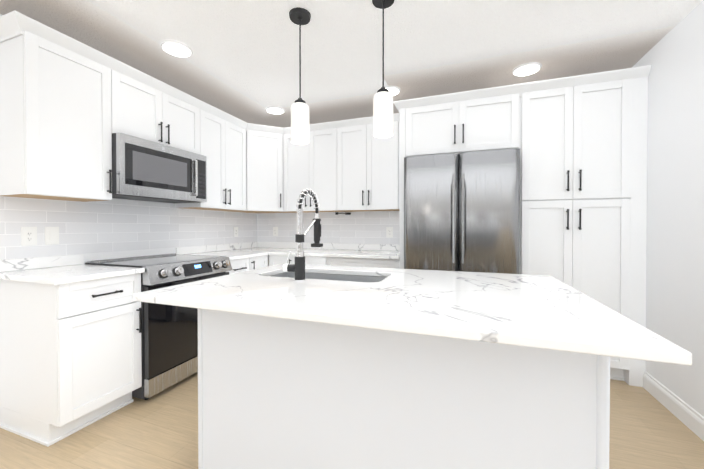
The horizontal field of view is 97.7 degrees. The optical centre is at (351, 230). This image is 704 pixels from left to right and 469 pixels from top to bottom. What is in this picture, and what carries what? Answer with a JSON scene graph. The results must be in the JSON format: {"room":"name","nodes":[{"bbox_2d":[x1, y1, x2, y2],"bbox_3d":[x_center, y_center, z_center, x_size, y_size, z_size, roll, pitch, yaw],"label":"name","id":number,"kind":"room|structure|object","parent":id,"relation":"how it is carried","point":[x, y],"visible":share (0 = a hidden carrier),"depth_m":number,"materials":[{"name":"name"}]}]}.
{"room":"kitchen","nodes":[
{"label":"kitchen","id":0,"kind":"room"},
{"bbox_2d":[0,14,246,263],"bbox_3d":[-3.036,-0.047,-0.516,0.100,2.470,10.000,0,1,20],"label":"wall","id":1,"kind":"structure","parent":0,"point":[110,255],"depth_m":2.54,"materials":[{"name":"white tile"}]},
{"bbox_2d":[0,26,115,201],"bbox_3d":[-1.901,-0.665,1.987,0.323,0.914,0.449,0,1,20],"label":"upper cabinet","id":2,"kind":"object","parent":1,"relation":"attached to","point":[69,106],"depth_m":1.85,"materials":[{"name":"white paint"}]},
{"bbox_2d":[0,196,256,258],"bbox_3d":[-1.712,-0.068,2.981,0.010,0.465,2.522,0,1,20],"label":"wall tile","id":3,"kind":"structure","parent":1,"relation":"attached to","point":[113,225],"depth_m":2.44,"materials":[{"name":"white tile"}]},
{"bbox_2d":[21,227,36,245],"bbox_3d":[-2.070,0.037,1.974,0.007,0.120,0.076,0,1,20],"label":"electrical outlet","id":4,"kind":"object","parent":3,"relation":"attached to","point":[28,235],"visible":1,"depth_m":1.97,"materials":[{"name":"white plastic"}]},
{"bbox_2d":[45,227,58,244],"bbox_3d":[-2.030,0.036,2.083,0.008,0.120,0.076,0,1,20],"label":"light switch","id":5,"kind":"object","parent":3,"relation":"attached to","point":[51,235],"visible":1,"depth_m":2.08,"materials":[{"name":"white plastic"}]},
{"bbox_2d":[233,227,237,236],"bbox_3d":[-1.422,0.020,3.766,0.007,0.120,0.076,0,1,20],"label":"electrical outlet","id":6,"kind":"object","parent":3,"relation":"attached to","point":[235,231],"visible":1,"depth_m":3.76,"materials":[{"name":"white plastic"}]},
{"bbox_2d":[116,70,171,146],"bbox_3d":[-1.750,-0.903,2.404,0.323,0.446,0.440,0,1,20],"label":"upper cabinet","id":7,"kind":"object","parent":1,"relation":"attached to","point":[143,110],"depth_m":2.36,"materials":[{"name":"white paint"}]},
{"bbox_2d":[112,132,206,202],"bbox_3d":[-1.640,-0.465,2.540,0.436,0.428,0.762,0,1,20],"label":"microwave","id":8,"kind":"object","parent":7,"relation":"attached to","point":[146,170],"visible":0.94,"depth_m":2.38,"materials":[{"name":"silver metal"}]},
{"bbox_2d":[172,94,203,155],"bbox_3d":[-1.639,-0.906,2.708,0.323,0.446,0.440,0,1,20],"label":"upper cabinet","id":9,"kind":"object","parent":1,"relation":"attached to","point":[187,118],"depth_m":2.74,"materials":[{"name":"white paint"}]},
{"bbox_2d":[175,110,219,209],"bbox_3d":[-1.500,-0.676,3.097,0.323,0.914,0.380,0,1,20],"label":"upper cabinet","id":10,"kind":"object","parent":1,"relation":"attached to","point":[211,121],"depth_m":3.00,"materials":[{"name":"white paint"}]},
{"bbox_2d":[216,114,251,212],"bbox_3d":[-1.377,-0.678,3.363,0.373,0.914,0.435,0,1,20],"label":"upper cabinet","id":11,"kind":"object","parent":1,"relation":"attached to","point":[233,134],"depth_m":3.29,"materials":[{"name":"white paint"}]},
{"bbox_2d":[248,124,283,212],"bbox_3d":[-1.084,-0.682,3.727,0.676,0.914,0.677,0,1,20],"label":"upper cabinet","id":12,"kind":"object","parent":1,"relation":"attached to","point":[265,143],"depth_m":3.56,"materials":[{"name":"white paint"}]},
{"bbox_2d":[284,126,315,212],"bbox_3d":[-0.606,-0.681,3.715,0.457,0.914,0.373,0,1,20],"label":"upper cabinet","id":13,"kind":"object","parent":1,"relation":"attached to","point":[299,160],"depth_m":3.59,"materials":[{"name":"white paint"}]},
{"bbox_2d":[316,126,347,211],"bbox_3d":[-0.275,-0.681,3.622,0.462,0.914,0.324,0,1,20],"label":"upper cabinet","id":14,"kind":"object","parent":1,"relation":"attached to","point":[329,139],"depth_m":3.45,"materials":[{"name":"white paint"}]},
{"bbox_2d":[344,122,379,211],"bbox_3d":[0.048,-0.679,3.505,0.460,0.914,0.324,0,1,20],"label":"upper cabinet","id":15,"kind":"object","parent":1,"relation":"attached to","point":[358,136],"depth_m":3.33,"materials":[{"name":"white paint"}]},
{"bbox_2d":[372,118,399,210],"bbox_3d":[0.378,-0.678,3.386,0.473,0.914,0.324,0,1,20],"label":"upper cabinet","id":16,"kind":"object","parent":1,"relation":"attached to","point":[385,151],"depth_m":3.23,"materials":[{"name":"white paint"}]},
{"bbox_2d":[0,0,701,127],"bbox_3d":[-1.155,-1.305,-1.208,4.100,0.060,10.200,0,1,20],"label":"ceiling","id":17,"kind":"structure","parent":0,"point":[241,63],"depth_m":2.14,"materials":[{"name":"white paint"}]},
{"bbox_2d":[160,40,192,57],"bbox_3d":[-1.258,-1.300,2.211,0.208,0.015,0.208,0,1,20],"label":"recessed light","id":18,"kind":"object","parent":17,"relation":"in","point":[176,48],"visible":0.98,"depth_m":2.19,"materials":[{"name":"white plastic"}]},
{"bbox_2d":[265,106,284,113],"bbox_3d":[-0.840,-1.311,3.368,0.208,0.015,0.208,0,1,20],"label":"recessed light","id":19,"kind":"object","parent":17,"relation":"in","point":[274,110],"visible":0.96,"depth_m":3.35,"materials":[{"name":"white plastic"}]},
{"bbox_2d":[289,7,310,144],"bbox_3d":[-0.315,-0.919,1.868,0.132,0.770,0.132,0,1,20],"label":"pendant light","id":20,"kind":"object","parent":17,"relation":"hanging from","point":[299,16],"visible":1,"depth_m":1.83,"materials":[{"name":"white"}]},
{"bbox_2d":[372,0,393,137],"bbox_3d":[0.175,-0.918,1.723,0.132,0.770,0.132,0,1,20],"label":"pendant light","id":21,"kind":"object","parent":17,"relation":"hanging from","point":[383,112],"visible":1,"depth_m":1.69,"materials":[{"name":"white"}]},
{"bbox_2d":[380,86,399,95],"bbox_3d":[0.350,-1.306,2.895,0.208,0.015,0.208,0,1,20],"label":"recessed light","id":22,"kind":"object","parent":17,"relation":"in","point":[394,90],"visible":0.56,"depth_m":2.84,"materials":[{"name":"white plastic"}]},
{"bbox_2d":[512,62,541,75],"bbox_3d":[1.419,-1.303,2.498,0.208,0.015,0.208,0,1,20],"label":"recessed light","id":23,"kind":"object","parent":17,"relation":"in","point":[527,69],"visible":1,"depth_m":2.48,"materials":[{"name":"white plastic"}]},
{"bbox_2d":[0,372,703,468],"bbox_3d":[-1.155,1.224,-1.184,4.100,0.060,10.200,0,1,20],"label":"floor","id":24,"kind":"structure","parent":0,"point":[159,430],"depth_m":1.71,"materials":[{"name":"brown wood"}]},
{"bbox_2d":[0,273,141,446],"bbox_3d":[-1.767,0.723,1.950,0.608,0.884,0.446,0,1,20],"label":"base cabinet","id":25,"kind":"object","parent":24,"relation":"on","point":[70,358],"depth_m":1.76,"materials":[{"name":"white paint"}]},
{"bbox_2d":[0,254,144,284],"bbox_3d":[-1.755,0.229,1.922,0.645,0.104,0.481,0,1,20],"label":"countertop","id":26,"kind":"structure","parent":25,"relation":"on","point":[57,270],"depth_m":1.90,"materials":[{"name":"stone"}]},
{"bbox_2d":[85,253,231,399],"bbox_3d":[-1.502,0.692,2.501,0.714,0.935,0.763,0,1,20],"label":"range","id":27,"kind":"object","parent":24,"relation":"on","point":[169,342],"visible":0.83,"depth_m":2.22,"materials":[{"name":"silver metal"}]},
{"bbox_2d":[226,258,243,273],"bbox_3d":[-1.362,0.713,3.070,0.608,0.884,0.391,0,1,20],"label":"base cabinet","id":28,"kind":"object","parent":24,"relation":"on","point":[237,265],"depth_m":2.93,"materials":[{"name":"white paint"}]},
{"bbox_2d":[244,255,271,270],"bbox_3d":[-1.239,0.710,3.319,0.671,0.884,0.398,0,1,20],"label":"base cabinet","id":29,"kind":"object","parent":24,"relation":"on","point":[251,263],"depth_m":3.23,"materials":[{"name":"white paint"}]},
{"bbox_2d":[272,255,294,265],"bbox_3d":[-0.661,0.708,3.590,0.398,0.884,0.671,0,1,20],"label":"base cabinet","id":30,"kind":"object","parent":24,"relation":"on","point":[276,259],"depth_m":3.34,"materials":[{"name":"white paint"}]},
{"bbox_2d":[175,242,267,259],"bbox_3d":[-1.306,0.217,3.159,0.649,0.104,0.606,0,1,20],"label":"countertop","id":31,"kind":"structure","parent":30,"relation":"on","point":[235,251],"depth_m":3.30,"materials":[{"name":"stone"}]},
{"bbox_2d":[268,242,399,258],"bbox_3d":[-0.427,0.214,3.510,2.064,0.104,0.652,0,1,20],"label":"countertop","id":32,"kind":"structure","parent":30,"relation":"on","point":[345,250],"depth_m":3.53,"materials":[{"name":"stone"}]},
{"bbox_2d":[305,256,331,265],"bbox_3d":[-0.340,0.708,3.507,0.498,0.884,0.608,0,1,20],"label":"base cabinet","id":33,"kind":"object","parent":24,"relation":"on","point":[312,260],"depth_m":3.19,"materials":[{"name":"white paint"}]},
{"bbox_2d":[332,257,399,268],"bbox_3d":[0.167,0.710,3.324,0.816,0.884,0.608,0,1,20],"label":"base cabinet","id":34,"kind":"object","parent":24,"relation":"on","point":[336,261],"depth_m":3.01,"materials":[{"name":"white paint"}]},
{"bbox_2d":[198,273,609,468],"bbox_3d":[0.164,0.727,1.573,1.570,0.883,0.870,0,1,20],"label":"kitchen island","id":35,"kind":"object","parent":24,"relation":"on","point":[277,393],"visible":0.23,"depth_m":1.13,"materials":[{"name":"white paint"}]},
{"bbox_2d":[133,263,691,365],"bbox_3d":[0.112,0.270,1.482,1.724,0.030,1.127,0,1,20],"label":"island countertop","id":36,"kind":"structure","parent":35,"relation":"on","point":[543,311],"depth_m":1.07,"materials":[{"name":"stone"}]},
{"bbox_2d":[283,189,322,280],"bbox_3d":[-0.262,0.015,1.651,0.118,0.475,0.266,0,1,20],"label":"faucet","id":37,"kind":"object","parent":36,"relation":"on","point":[298,267],"visible":1,"depth_m":1.55,"materials":[{"name":"black metal"}]},
{"bbox_2d":[273,272,386,281],"bbox_3d":[-0.153,0.399,1.785,0.768,0.232,0.408,0,1,20],"label":"sink","id":38,"kind":"object","parent":36,"relation":"in","point":[353,278],"depth_m":1.96,"materials":[{"name":"silver metal"}]},
{"bbox_2d":[404,148,519,273],"bbox_3d":[1.002,0.252,2.889,0.920,1.808,0.795,0,1,20],"label":"fridge","id":39,"kind":"object","parent":24,"relation":"on","point":[462,212],"visible":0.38,"depth_m":2.55,"materials":[{"name":"silver metal"}]},
{"bbox_2d":[393,65,651,386],"bbox_3d":[1.377,-0.019,2.847,1.881,2.350,0.668,0,1,20],"label":"pantry unit","id":40,"kind":"object","parent":24,"relation":"on","point":[579,142],"visible":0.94,"depth_m":2.40,"materials":[{"name":"white paint"}]},
{"bbox_2d":[632,0,703,416],"bbox_3d":[0.726,-0.034,-1.876,0.100,2.470,10.000,0,1,20],"label":"wall","id":41,"kind":"structure","parent":0,"point":[674,57],"depth_m":1.94,"materials":[{"name":"white paint"}]},
{"bbox_2d":[643,371,703,440],"bbox_3d":[0.584,1.142,-2.085,0.016,0.122,9.390,0,1,20],"label":"baseboard","id":42,"kind":"structure","parent":41,"relation":"attached to","point":[688,416],"depth_m":1.93,"materials":[{"name":"white wood"}]},
{"bbox_3d":[0.562,-0.086,3.553,4.100,2.470,0.100,0,1,20],"label":"wall","id":43,"kind":"structure","parent":0,"visible":0},
{"bbox_2d":[257,211,399,243],"bbox_3d":[-0.313,-0.076,3.812,2.060,0.465,0.008,0,1,20],"label":"wall tile","id":44,"kind":"structure","parent":43,"relation":"attached to","point":[365,227],"depth_m":3.76,"materials":[{"name":"white tile"}]},
{"bbox_2d":[273,227,277,235],"bbox_3d":[-1.010,0.018,4.057,0.076,0.120,0.007,0,1,20],"label":"electrical outlet","id":45,"kind":"object","parent":44,"relation":"attached to","point":[275,231],"visible":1,"depth_m":4.05,"materials":[{"name":"white plastic"}]},
{"bbox_2d":[386,227,392,236],"bbox_3d":[0.431,0.022,3.535,0.076,0.120,0.007,0,1,20],"label":"electrical outlet","id":46,"kind":"object","parent":44,"relation":"attached to","point":[389,231],"visible":1,"depth_m":3.53,"materials":[{"name":"white plastic"}]}
]}

